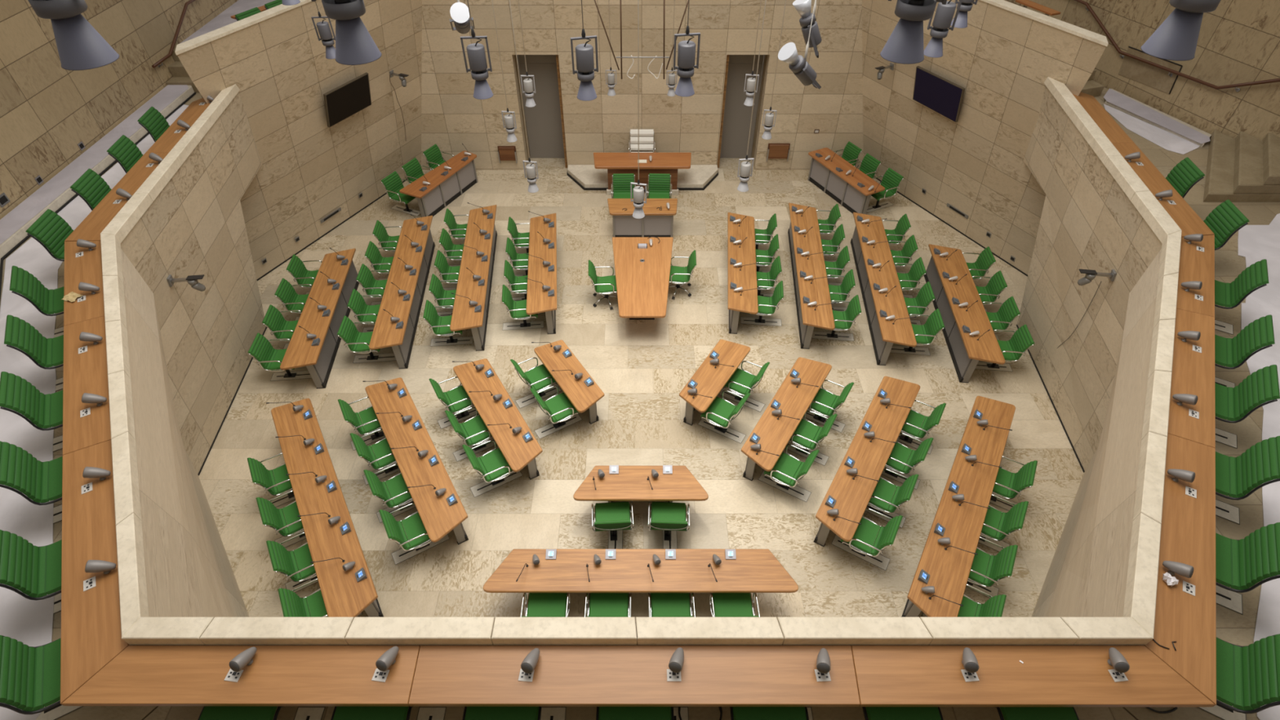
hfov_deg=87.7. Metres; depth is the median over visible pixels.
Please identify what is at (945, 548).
gooseneck microphone
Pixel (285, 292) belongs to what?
armchair
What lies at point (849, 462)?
console
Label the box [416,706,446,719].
floor track
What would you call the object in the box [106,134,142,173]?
chair
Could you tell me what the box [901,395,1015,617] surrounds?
desk
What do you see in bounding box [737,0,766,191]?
spotlight
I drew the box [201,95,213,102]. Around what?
speaker
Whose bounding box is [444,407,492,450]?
armchair
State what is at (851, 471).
speaker
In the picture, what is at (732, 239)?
console
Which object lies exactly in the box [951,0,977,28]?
spotlight
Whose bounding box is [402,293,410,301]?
console
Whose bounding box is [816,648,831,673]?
speaker
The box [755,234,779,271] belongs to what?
armchair
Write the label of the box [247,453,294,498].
armchair
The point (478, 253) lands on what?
speaker
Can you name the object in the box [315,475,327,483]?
speaker
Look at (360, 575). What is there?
console
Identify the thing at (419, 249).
console
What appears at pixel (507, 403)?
console
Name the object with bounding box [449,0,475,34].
spotlight
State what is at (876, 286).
console
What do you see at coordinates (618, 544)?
floor track
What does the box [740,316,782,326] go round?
floor track
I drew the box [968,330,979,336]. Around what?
speaker
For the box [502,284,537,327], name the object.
armchair
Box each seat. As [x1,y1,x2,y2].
[497,146,517,163]
[766,143,790,161]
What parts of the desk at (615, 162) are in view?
panel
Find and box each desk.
[60,240,129,706]
[61,645,1215,706]
[64,97,210,241]
[231,4,266,19]
[271,398,383,617]
[280,248,359,388]
[364,377,468,544]
[368,215,435,368]
[399,151,478,217]
[449,204,497,351]
[453,358,542,479]
[483,548,798,592]
[526,213,556,334]
[533,339,604,424]
[573,465,708,502]
[593,152,691,195]
[607,198,677,237]
[679,339,750,425]
[727,212,758,333]
[741,357,831,480]
[787,202,835,349]
[807,147,884,214]
[813,376,919,546]
[850,212,916,365]
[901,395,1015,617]
[924,244,1005,382]
[1015,0,1060,16]
[1072,92,1214,236]
[1143,235,1216,706]
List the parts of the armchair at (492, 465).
backrest, armrest, frame, armrest, seat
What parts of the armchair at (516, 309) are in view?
backrest, armrest, armrest, frame, seat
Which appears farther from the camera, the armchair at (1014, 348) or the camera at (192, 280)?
the armchair at (1014, 348)
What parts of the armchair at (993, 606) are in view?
seat, armrest, backrest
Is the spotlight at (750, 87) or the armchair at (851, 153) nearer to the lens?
the spotlight at (750, 87)
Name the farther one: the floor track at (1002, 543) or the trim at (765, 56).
the trim at (765, 56)
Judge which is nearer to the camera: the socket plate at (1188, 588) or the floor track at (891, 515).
the socket plate at (1188, 588)
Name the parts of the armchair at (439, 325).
backrest, armrest, frame, armrest, seat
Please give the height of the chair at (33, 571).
0.858 m
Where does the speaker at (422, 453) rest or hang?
on the desk at (438, 518)
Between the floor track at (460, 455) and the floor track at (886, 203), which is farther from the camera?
the floor track at (886, 203)
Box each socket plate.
[75,251,83,257]
[77,295,85,302]
[78,345,87,354]
[80,407,90,417]
[81,482,92,494]
[83,576,96,591]
[112,199,122,204]
[145,163,154,167]
[223,668,243,682]
[371,668,389,682]
[518,668,534,681]
[666,669,681,681]
[814,669,831,681]
[960,669,979,681]
[1108,669,1128,682]
[1135,161,1143,165]
[1166,200,1176,204]
[1182,580,1195,595]
[1185,485,1196,498]
[1188,408,1199,418]
[1192,344,1201,353]
[1195,293,1203,301]
[1196,245,1204,252]
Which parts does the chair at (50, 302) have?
frame, seat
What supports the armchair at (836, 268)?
on the floor track at (830, 283)
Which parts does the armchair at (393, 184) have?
backrest, armrest, frame, seat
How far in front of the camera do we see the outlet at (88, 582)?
5.01 m
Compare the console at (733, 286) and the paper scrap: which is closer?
the paper scrap
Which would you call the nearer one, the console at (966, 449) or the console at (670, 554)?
the console at (670, 554)
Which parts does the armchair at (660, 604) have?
armrest, frame, backrest, frame, armrest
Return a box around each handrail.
[151,0,195,67]
[1074,0,1279,92]
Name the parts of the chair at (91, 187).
frame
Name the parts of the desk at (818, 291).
panel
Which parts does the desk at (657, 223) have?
panel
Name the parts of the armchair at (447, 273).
backrest, frame, armrest, seat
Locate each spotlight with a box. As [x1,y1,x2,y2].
[27,0,119,70]
[282,0,300,5]
[311,0,335,59]
[311,0,382,65]
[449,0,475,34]
[460,0,493,99]
[491,0,517,142]
[509,0,538,192]
[518,0,535,106]
[570,0,598,101]
[605,0,616,96]
[630,0,646,218]
[666,0,677,96]
[673,0,700,97]
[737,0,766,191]
[743,0,761,106]
[761,0,786,139]
[777,0,821,88]
[792,0,822,57]
[880,0,946,64]
[924,0,962,57]
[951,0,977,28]
[1140,0,1221,61]
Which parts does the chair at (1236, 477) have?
seat, frame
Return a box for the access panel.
[1118,46,1182,93]
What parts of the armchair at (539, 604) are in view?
armrest, frame, backrest, armrest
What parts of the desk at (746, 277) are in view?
panel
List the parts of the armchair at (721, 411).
seat, frame, armrest, armrest, backrest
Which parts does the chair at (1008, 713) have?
frame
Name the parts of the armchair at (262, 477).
backrest, armrest, frame, armrest, seat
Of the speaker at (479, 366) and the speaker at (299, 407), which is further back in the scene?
the speaker at (479, 366)
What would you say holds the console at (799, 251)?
on the desk at (818, 291)
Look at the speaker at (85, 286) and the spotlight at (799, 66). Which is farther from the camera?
the speaker at (85, 286)
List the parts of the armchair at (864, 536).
seat, armrest, frame, armrest, backrest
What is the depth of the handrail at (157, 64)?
13.23 m
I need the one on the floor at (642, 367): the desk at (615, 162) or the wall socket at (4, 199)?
the desk at (615, 162)
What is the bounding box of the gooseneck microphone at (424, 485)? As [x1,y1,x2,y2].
[407,484,435,488]
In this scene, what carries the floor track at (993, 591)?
on the floor at (642, 367)
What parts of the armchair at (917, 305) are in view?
seat, armrest, armrest, frame, backrest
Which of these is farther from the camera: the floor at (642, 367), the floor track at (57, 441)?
the floor at (642, 367)
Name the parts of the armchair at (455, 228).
backrest, frame, armrest, seat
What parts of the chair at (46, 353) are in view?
frame, seat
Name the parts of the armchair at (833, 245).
seat, armrest, frame, backrest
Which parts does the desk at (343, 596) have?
panel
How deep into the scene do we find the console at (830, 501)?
9.36 m
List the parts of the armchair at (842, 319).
seat, armrest, armrest, frame, backrest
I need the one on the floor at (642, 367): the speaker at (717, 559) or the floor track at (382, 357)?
the floor track at (382, 357)
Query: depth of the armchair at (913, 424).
10.70 m
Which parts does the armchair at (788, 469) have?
seat, armrest, frame, armrest, backrest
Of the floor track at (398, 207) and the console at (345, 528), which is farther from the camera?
the floor track at (398, 207)
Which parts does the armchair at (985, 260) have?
armrest, seat, armrest, frame, backrest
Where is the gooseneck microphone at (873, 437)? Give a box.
[869,437,896,443]
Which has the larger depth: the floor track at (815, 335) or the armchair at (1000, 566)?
the floor track at (815, 335)
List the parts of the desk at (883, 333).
panel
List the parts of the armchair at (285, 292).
backrest, frame, armrest, seat, armrest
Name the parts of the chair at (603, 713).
frame, frame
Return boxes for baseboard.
[197,326,266,475]
[257,178,407,280]
[566,170,718,190]
[874,176,1027,276]
[1016,324,1084,472]
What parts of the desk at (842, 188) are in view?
panel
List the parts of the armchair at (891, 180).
seat, frame, armrest, backrest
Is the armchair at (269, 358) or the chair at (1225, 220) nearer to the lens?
the chair at (1225, 220)
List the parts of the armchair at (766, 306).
seat, frame, armrest, backrest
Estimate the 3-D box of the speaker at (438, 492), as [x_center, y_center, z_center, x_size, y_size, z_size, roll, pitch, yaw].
[-2.818,1.867,9.447,0.088,0.133,0.159,30,52,27]
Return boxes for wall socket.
[0,192,9,207]
[34,174,43,185]
[77,141,85,151]
[261,257,266,264]
[294,235,299,242]
[986,231,991,237]
[1009,255,1015,262]
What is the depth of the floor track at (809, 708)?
5.08 m
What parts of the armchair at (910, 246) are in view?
seat, armrest, frame, backrest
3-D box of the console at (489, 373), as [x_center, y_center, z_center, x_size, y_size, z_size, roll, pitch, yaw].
[-2.527,0.217,11.174,0.120,0.065,0.136,-22,49,-21]
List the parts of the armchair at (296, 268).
backrest, frame, armrest, seat, armrest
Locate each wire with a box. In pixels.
[389,74,406,141]
[1059,281,1101,346]
[1152,639,1169,648]
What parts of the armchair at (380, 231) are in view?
backrest, frame, armrest, seat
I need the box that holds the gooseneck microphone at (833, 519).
[832,516,861,524]
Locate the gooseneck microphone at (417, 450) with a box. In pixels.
[391,446,418,451]
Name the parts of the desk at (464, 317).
panel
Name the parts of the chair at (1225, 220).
frame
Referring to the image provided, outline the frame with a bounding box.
[594,0,688,79]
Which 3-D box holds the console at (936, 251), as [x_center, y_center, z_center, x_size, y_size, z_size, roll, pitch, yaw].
[6.100,-2.230,13.664,0.120,0.065,0.136,4,45,4]
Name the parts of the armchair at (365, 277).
backrest, frame, armrest, seat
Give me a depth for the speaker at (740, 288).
12.71 m
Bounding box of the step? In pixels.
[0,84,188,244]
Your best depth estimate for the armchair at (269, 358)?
11.73 m
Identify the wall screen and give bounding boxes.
[323,72,371,127]
[912,66,964,122]
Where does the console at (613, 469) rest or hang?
on the desk at (631, 483)
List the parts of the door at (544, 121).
frame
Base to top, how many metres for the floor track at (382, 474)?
0.004 m
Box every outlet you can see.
[85,578,92,587]
[227,671,239,678]
[374,671,386,678]
[520,671,531,678]
[669,671,679,678]
[964,671,976,678]
[1112,671,1124,678]
[1186,583,1192,592]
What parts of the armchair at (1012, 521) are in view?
seat, armrest, frame, armrest, backrest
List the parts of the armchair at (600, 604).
armrest, frame, backrest, frame, armrest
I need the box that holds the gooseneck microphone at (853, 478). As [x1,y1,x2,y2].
[852,475,879,481]
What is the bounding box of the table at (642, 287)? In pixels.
[612,237,673,319]
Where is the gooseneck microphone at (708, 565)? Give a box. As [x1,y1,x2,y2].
[707,563,717,582]
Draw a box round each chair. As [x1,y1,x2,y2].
[0,371,62,430]
[0,440,62,505]
[0,529,62,600]
[0,635,61,714]
[4,315,63,368]
[9,265,63,315]
[26,208,73,261]
[70,168,111,210]
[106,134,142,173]
[137,106,169,142]
[197,706,283,719]
[234,7,261,21]
[264,0,282,9]
[330,706,413,719]
[462,706,542,719]
[588,259,617,310]
[595,706,674,719]
[628,128,655,152]
[668,249,696,299]
[729,706,808,719]
[862,706,943,719]
[995,706,1079,719]
[1165,157,1204,198]
[1203,199,1249,250]
[1214,258,1268,309]
[1214,315,1275,368]
[1215,364,1279,422]
[1215,435,1279,500]
[1215,522,1279,592]
[1216,633,1279,713]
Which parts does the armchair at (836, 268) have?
seat, armrest, frame, backrest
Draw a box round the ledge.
[0,92,195,297]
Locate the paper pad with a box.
[637,160,646,163]
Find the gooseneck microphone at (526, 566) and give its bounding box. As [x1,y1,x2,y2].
[515,563,528,582]
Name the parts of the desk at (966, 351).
panel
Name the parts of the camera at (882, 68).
cap plate, mount plate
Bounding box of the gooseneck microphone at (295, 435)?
[275,435,306,439]
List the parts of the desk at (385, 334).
panel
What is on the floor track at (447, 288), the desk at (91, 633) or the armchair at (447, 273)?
the armchair at (447, 273)
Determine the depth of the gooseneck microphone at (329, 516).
9.08 m
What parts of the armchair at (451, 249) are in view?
backrest, frame, armrest, seat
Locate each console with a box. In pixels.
[302,408,312,420]
[311,337,319,346]
[314,443,324,454]
[322,308,330,316]
[326,480,337,493]
[332,282,339,289]
[339,521,351,535]
[341,258,348,265]
[355,567,367,582]
[395,320,404,328]
[397,387,406,397]
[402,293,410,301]
[408,268,416,275]
[412,419,422,431]
[415,245,422,252]
[418,186,426,191]
[421,224,427,230]
[428,454,439,466]
[440,170,448,175]
[446,493,457,506]
[461,156,468,161]
[474,304,481,312]
[478,279,484,285]
[481,254,488,262]
[484,233,490,239]
[484,368,493,377]
[487,213,493,218]
[502,398,512,408]
[522,431,533,442]
[545,549,556,559]
[547,288,554,296]
[548,221,554,227]
[548,242,554,248]
[548,264,554,271]
[562,348,572,358]
[583,376,594,386]
[605,549,616,559]
[608,465,618,474]
[662,465,672,474]
[665,549,675,559]
[687,378,697,388]
[709,350,719,359]
[724,549,736,559]
[729,215,735,221]
[729,235,735,242]
[729,257,736,264]
[730,281,736,288]
[749,432,759,444]
[770,399,780,409]
[789,368,799,377]
[791,205,797,211]
[794,225,799,231]
[796,247,803,253]
[800,270,806,277]
[802,296,809,303]
[815,152,822,157]
[824,495,836,507]
[835,167,843,172]
[844,456,854,468]
[857,182,865,187]
[857,215,862,221]
[862,235,868,242]
[862,420,871,431]
[866,258,874,265]
[872,283,880,289]
[877,388,887,398]
[879,309,887,317]
[917,568,929,584]
[933,248,941,254]
[933,522,945,536]
[942,271,950,278]
[948,480,959,493]
[951,297,959,304]
[960,443,971,454]
[961,324,970,333]
[973,408,982,420]
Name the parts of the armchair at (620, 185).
seat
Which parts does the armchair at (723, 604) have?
armrest, backrest, frame, armrest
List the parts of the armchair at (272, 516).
backrest, armrest, frame, armrest, seat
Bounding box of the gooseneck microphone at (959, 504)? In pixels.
[958,501,990,509]
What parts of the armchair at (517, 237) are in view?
backrest, frame, armrest, seat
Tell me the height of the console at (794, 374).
0.065 m
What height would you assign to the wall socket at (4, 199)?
0.140 m
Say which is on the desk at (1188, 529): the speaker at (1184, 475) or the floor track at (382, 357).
the speaker at (1184, 475)
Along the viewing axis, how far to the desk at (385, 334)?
12.97 m
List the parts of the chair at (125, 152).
frame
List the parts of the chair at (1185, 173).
frame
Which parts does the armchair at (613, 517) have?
armrest, frame, seat, backrest, frame, armrest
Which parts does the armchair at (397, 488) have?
backrest, armrest, frame, armrest, seat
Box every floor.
[0,87,1279,719]
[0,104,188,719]
[180,0,275,43]
[198,156,1084,621]
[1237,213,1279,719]
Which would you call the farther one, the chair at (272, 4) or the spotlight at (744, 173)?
the chair at (272, 4)
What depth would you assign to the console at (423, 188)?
15.41 m
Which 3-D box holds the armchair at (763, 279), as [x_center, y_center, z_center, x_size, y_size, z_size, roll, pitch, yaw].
[2.485,-1.629,13.520,0.616,0.858,0.590,3,45,3]
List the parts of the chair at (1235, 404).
seat, frame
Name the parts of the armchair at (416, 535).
backrest, armrest, frame, armrest, seat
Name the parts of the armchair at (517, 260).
backrest, frame, armrest, seat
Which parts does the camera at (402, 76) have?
arm, cap plate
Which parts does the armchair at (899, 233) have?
seat, armrest, frame, backrest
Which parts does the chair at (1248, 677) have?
seat, frame, frame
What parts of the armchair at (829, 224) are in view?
seat, armrest, frame, backrest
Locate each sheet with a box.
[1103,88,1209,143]
[1103,103,1199,154]
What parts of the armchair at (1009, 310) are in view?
armrest, seat, armrest, frame, backrest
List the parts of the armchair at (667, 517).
armrest, frame, seat, backrest, frame, armrest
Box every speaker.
[76,239,96,250]
[78,282,99,294]
[79,332,102,344]
[81,392,106,406]
[82,466,111,480]
[84,560,115,574]
[115,187,132,200]
[148,152,163,164]
[177,119,191,130]
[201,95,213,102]
[229,646,257,671]
[292,404,303,411]
[303,438,315,445]
[306,333,316,339]
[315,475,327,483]
[317,305,326,311]
[327,279,336,284]
[328,515,340,524]
[336,254,345,260]
[342,561,355,571]
[375,646,399,671]
[387,383,397,390]
[390,316,399,323]
[397,289,406,295]
[401,415,412,422]
[404,264,413,270]
[410,241,418,247]
[416,220,424,226]
[417,449,428,457]
[422,181,430,185]
[435,488,446,496]
[468,300,477,306]
[472,275,480,280]
[475,251,484,257]
[475,364,484,370]
[479,229,487,235]
[482,208,489,214]
[493,394,502,400]
[511,426,521,433]
[520,648,539,673]
[532,554,539,564]
[542,238,551,244]
[542,261,551,266]
[542,284,550,291]
[543,217,551,223]
[553,345,561,351]
[574,373,582,378]
[593,554,601,564]
[598,469,604,478]
[651,469,658,478]
[653,554,661,564]
[668,647,684,672]
[687,388,697,395]
[709,358,719,364]
[712,554,721,564]
[733,218,741,223]
[733,240,741,244]
[733,262,742,267]
[733,286,742,292]
[750,444,760,450]
[771,408,782,416]
[791,377,800,384]
[795,208,803,213]
[797,229,806,234]
[800,251,809,256]
[804,275,813,280]
[807,301,817,306]
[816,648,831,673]
[826,508,838,515]
[846,467,857,475]
[861,218,869,223]
[863,431,875,438]
[866,240,875,244]
[872,262,881,267]
[878,287,888,293]
[880,398,890,404]
[884,315,895,320]
[921,586,934,593]
[937,537,950,545]
[939,252,948,257]
[948,275,957,281]
[951,493,964,501]
[958,302,968,307]
[961,647,978,672]
[964,454,977,462]
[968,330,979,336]
[977,419,988,426]
[1107,647,1129,672]
[1124,151,1140,162]
[1155,189,1172,200]
[1162,560,1193,577]
[1167,468,1195,482]
[1172,393,1197,405]
[1177,330,1200,342]
[1181,280,1202,291]
[1183,234,1203,244]
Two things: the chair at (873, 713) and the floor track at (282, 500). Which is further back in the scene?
the floor track at (282, 500)
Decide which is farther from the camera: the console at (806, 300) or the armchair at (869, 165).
the armchair at (869, 165)
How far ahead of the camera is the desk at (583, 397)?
11.19 m
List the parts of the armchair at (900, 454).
seat, armrest, frame, armrest, backrest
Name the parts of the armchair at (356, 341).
backrest, frame, armrest, armrest, seat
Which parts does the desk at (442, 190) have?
panel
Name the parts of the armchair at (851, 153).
backrest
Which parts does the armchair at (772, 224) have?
seat, armrest, frame, backrest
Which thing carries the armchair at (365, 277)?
on the floor track at (378, 302)
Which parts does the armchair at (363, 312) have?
backrest, frame, armrest, armrest, seat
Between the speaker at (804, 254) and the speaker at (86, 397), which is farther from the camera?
the speaker at (804, 254)
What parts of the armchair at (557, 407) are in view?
backrest, armrest, frame, armrest, seat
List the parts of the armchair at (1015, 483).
seat, armrest, frame, armrest, backrest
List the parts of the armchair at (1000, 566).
seat, armrest, frame, armrest, backrest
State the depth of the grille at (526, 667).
4.45 m
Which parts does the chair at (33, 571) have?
frame, seat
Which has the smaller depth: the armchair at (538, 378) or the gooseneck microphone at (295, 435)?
the gooseneck microphone at (295, 435)
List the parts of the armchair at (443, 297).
backrest, frame, armrest, seat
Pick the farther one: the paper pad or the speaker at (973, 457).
the paper pad
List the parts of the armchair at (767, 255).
seat, armrest, frame, backrest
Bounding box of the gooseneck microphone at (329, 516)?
[297,512,330,517]
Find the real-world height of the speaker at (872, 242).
0.099 m
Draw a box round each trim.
[0,84,194,262]
[100,84,239,243]
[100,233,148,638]
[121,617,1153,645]
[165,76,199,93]
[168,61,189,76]
[172,46,180,61]
[174,0,311,55]
[514,54,530,163]
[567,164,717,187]
[751,54,767,160]
[980,0,1108,46]
[1044,76,1181,243]
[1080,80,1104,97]
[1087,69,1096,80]
[1104,88,1211,146]
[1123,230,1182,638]
[1203,129,1279,201]
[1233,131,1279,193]
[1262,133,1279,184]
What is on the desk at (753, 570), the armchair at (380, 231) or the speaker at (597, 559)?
the speaker at (597, 559)
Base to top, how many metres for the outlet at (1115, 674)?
0.001 m
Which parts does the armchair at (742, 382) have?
seat, frame, armrest, armrest, backrest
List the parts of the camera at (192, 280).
mount plate, arm, cap plate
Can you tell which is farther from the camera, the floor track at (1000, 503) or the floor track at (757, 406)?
the floor track at (757, 406)
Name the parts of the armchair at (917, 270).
seat, armrest, armrest, frame, backrest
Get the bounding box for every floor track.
[35,700,83,719]
[53,326,63,337]
[53,435,62,451]
[53,504,62,524]
[53,592,61,613]
[55,377,62,391]
[266,493,295,506]
[270,370,311,381]
[274,530,306,547]
[283,343,288,349]
[284,578,318,592]
[293,706,325,719]
[350,430,385,450]
[352,352,396,363]
[362,326,374,332]
[362,462,399,484]
[370,301,381,305]
[376,497,415,523]
[391,204,421,216]
[391,533,449,564]
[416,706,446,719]
[430,336,473,346]
[436,405,478,429]
[437,311,452,316]
[443,287,456,290]
[453,437,497,461]
[469,470,522,497]
[502,320,543,330]
[512,297,524,301]
[515,383,561,408]
[533,412,582,439]
[540,706,566,719]
[608,529,622,548]
[662,530,677,548]
[673,706,688,719]
[697,417,746,443]
[718,387,764,412]
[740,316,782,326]
[758,470,811,502]
[760,293,773,300]
[785,440,829,465]
[803,408,845,432]
[807,706,813,719]
[811,331,853,341]
[827,282,841,285]
[831,306,847,311]
[831,534,890,570]
[865,504,906,528]
[866,200,893,212]
[881,466,919,489]
[889,345,930,355]
[897,434,933,453]
[902,294,913,297]
[910,320,921,324]
[965,582,999,598]
[974,361,1013,371]
[977,537,1009,551]
[989,493,1017,511]
[1197,701,1246,719]
[1214,319,1233,334]
[1214,377,1235,387]
[1215,427,1237,448]
[1215,498,1239,524]
[1215,585,1243,614]
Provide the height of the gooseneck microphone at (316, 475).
0.237 m
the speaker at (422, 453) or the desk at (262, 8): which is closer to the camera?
the speaker at (422, 453)
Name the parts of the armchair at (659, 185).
seat, backrest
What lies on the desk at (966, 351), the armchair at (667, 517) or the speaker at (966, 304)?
the speaker at (966, 304)
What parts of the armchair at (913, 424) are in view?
seat, armrest, frame, armrest, backrest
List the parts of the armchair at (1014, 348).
armrest, seat, armrest, frame, backrest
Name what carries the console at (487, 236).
on the desk at (464, 317)
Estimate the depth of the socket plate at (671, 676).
4.53 m
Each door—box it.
[517,54,567,168]
[716,54,764,168]
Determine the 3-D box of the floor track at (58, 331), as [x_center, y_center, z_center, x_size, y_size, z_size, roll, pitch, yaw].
[-6.890,-0.430,8.266,0.810,0.004,0.210,-23,49,-22]
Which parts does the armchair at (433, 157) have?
backrest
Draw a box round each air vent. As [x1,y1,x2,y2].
[320,207,341,223]
[946,203,968,218]
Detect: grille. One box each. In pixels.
[229,662,239,671]
[376,661,386,671]
[521,662,532,672]
[533,560,539,564]
[595,560,600,564]
[669,662,680,672]
[817,662,829,672]
[964,662,977,672]
[1115,662,1128,672]
[1189,567,1193,577]
[1191,473,1195,482]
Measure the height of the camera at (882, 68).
0.295 m
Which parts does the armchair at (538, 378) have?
backrest, armrest, frame, seat, armrest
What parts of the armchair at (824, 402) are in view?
armrest, seat, frame, armrest, backrest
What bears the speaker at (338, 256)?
on the desk at (318, 360)
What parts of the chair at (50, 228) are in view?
frame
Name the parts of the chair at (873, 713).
frame, frame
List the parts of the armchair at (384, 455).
backrest, armrest, frame, armrest, seat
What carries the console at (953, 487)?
on the desk at (948, 570)
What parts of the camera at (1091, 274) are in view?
cap plate, arm, mount plate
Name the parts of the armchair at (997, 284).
armrest, seat, armrest, frame, backrest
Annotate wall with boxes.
[0,0,238,219]
[120,92,266,474]
[120,248,248,617]
[177,0,422,279]
[421,0,862,169]
[862,0,1106,275]
[1004,0,1279,141]
[1017,84,1162,471]
[1031,248,1161,617]
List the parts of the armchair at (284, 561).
backrest, armrest, frame, armrest, seat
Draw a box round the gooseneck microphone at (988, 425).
[982,425,1012,431]
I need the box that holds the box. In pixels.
[637,243,647,248]
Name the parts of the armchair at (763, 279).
seat, armrest, frame, backrest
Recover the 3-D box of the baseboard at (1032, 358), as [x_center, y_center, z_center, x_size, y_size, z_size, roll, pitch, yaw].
[7.268,0.547,11.908,0.014,0.028,3.559,4,45,4]
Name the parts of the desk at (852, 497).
panel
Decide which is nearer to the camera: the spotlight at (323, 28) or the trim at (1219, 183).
the spotlight at (323, 28)
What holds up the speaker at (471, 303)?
on the desk at (464, 317)
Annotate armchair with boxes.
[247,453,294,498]
[248,333,296,377]
[255,490,305,537]
[262,304,302,341]
[266,532,317,582]
[274,278,312,313]
[277,577,328,617]
[286,254,322,288]
[337,315,380,359]
[337,396,383,439]
[346,288,382,324]
[349,428,397,473]
[355,263,389,297]
[363,463,413,511]
[364,240,395,274]
[372,220,401,251]
[378,502,431,551]
[381,170,415,212]
[401,157,433,183]
[422,143,453,170]
[422,299,462,343]
[428,273,457,315]
[428,376,473,419]
[433,249,462,288]
[439,228,465,260]
[444,208,469,239]
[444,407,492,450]
[462,440,513,485]
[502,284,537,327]
[503,259,528,300]
[505,237,528,275]
[506,216,529,253]
[510,357,556,396]
[520,592,570,617]
[529,385,578,428]
[583,592,631,617]
[591,501,634,540]
[611,173,635,198]
[646,173,671,198]
[647,502,689,540]
[648,592,695,617]
[700,390,751,433]
[709,592,760,617]
[723,360,769,400]
[747,280,783,323]
[754,213,777,248]
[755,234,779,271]
[755,256,782,296]
[764,444,819,489]
[789,410,837,454]
[808,379,853,422]
[816,204,840,234]
[819,223,844,255]
[822,245,849,284]
[822,294,862,337]
[826,269,855,310]
[833,141,862,166]
[840,507,902,556]
[851,153,880,179]
[867,468,918,513]
[871,167,903,208]
[882,213,911,244]
[884,432,933,477]
[888,235,918,266]
[894,257,926,290]
[898,400,946,443]
[901,281,935,316]
[903,308,945,352]
[957,583,1006,617]
[962,246,995,279]
[966,536,1017,587]
[972,270,1007,304]
[978,493,1028,542]
[982,296,1020,332]
[986,324,1034,368]
[990,456,1037,502]
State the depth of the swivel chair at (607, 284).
13.34 m
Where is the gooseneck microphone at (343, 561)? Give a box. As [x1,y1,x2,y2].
[310,557,344,563]
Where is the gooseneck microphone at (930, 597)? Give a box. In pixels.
[928,595,963,606]
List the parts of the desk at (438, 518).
panel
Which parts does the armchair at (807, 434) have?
seat, armrest, frame, armrest, backrest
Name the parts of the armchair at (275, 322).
backrest, frame, armrest, seat, armrest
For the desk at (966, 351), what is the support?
on the floor at (642, 367)
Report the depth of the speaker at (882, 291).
12.69 m
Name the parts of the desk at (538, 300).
panel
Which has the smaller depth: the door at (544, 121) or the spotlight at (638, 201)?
the spotlight at (638, 201)
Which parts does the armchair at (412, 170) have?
backrest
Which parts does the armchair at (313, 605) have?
backrest, armrest, seat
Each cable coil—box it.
[678,706,722,719]
[1145,706,1177,713]
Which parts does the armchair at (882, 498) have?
seat, armrest, frame, armrest, backrest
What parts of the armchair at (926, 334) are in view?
seat, armrest, armrest, frame, backrest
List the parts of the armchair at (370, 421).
backrest, armrest, frame, armrest, seat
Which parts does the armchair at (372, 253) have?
backrest, frame, armrest, seat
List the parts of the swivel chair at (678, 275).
seat, armrest, armrest, frame, leg, backrest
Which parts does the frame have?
rod, rod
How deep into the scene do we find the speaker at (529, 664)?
4.47 m
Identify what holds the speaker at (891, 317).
on the desk at (883, 333)
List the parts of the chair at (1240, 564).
seat, frame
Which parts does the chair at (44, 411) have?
frame, seat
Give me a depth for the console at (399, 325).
12.02 m
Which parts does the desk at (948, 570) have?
panel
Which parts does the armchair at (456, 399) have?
backrest, armrest, frame, seat, armrest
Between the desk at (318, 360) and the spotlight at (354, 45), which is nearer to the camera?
the spotlight at (354, 45)
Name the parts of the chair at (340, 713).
frame, frame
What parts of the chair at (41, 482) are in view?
frame, seat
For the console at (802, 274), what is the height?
0.065 m
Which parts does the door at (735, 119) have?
frame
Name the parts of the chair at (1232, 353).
seat, frame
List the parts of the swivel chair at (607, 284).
backrest, leg, frame, armrest, armrest, seat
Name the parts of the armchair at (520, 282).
backrest, frame, armrest, seat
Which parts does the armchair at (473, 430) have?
backrest, armrest, frame, seat, armrest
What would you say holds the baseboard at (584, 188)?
attached to the wall at (451, 117)
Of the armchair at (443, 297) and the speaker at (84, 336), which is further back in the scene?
the armchair at (443, 297)
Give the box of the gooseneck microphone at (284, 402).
[266,401,295,406]
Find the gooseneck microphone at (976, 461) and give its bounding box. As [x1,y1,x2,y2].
[971,461,1001,467]
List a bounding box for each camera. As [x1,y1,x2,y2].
[166,274,205,291]
[389,70,408,86]
[875,62,893,79]
[1077,268,1116,285]
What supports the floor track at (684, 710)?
on the floor at (1233, 627)
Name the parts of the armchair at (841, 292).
seat, armrest, frame, backrest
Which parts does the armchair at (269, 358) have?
backrest, frame, armrest, armrest, seat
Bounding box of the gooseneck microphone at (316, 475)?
[285,471,317,476]
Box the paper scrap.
[61,291,83,302]
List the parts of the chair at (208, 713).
frame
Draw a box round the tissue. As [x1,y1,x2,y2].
[1162,572,1178,586]
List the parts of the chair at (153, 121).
frame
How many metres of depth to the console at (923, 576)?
8.55 m
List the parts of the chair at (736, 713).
frame, frame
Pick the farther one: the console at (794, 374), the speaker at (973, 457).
the console at (794, 374)
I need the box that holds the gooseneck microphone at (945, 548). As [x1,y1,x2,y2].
[944,546,977,555]
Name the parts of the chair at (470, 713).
frame, frame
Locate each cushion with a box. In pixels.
[630,128,653,136]
[630,136,653,143]
[630,143,653,150]
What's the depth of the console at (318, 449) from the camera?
10.02 m
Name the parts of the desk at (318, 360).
panel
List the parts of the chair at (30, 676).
frame, frame, seat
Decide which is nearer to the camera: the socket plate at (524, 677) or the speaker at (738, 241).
the socket plate at (524, 677)
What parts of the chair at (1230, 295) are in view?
seat, frame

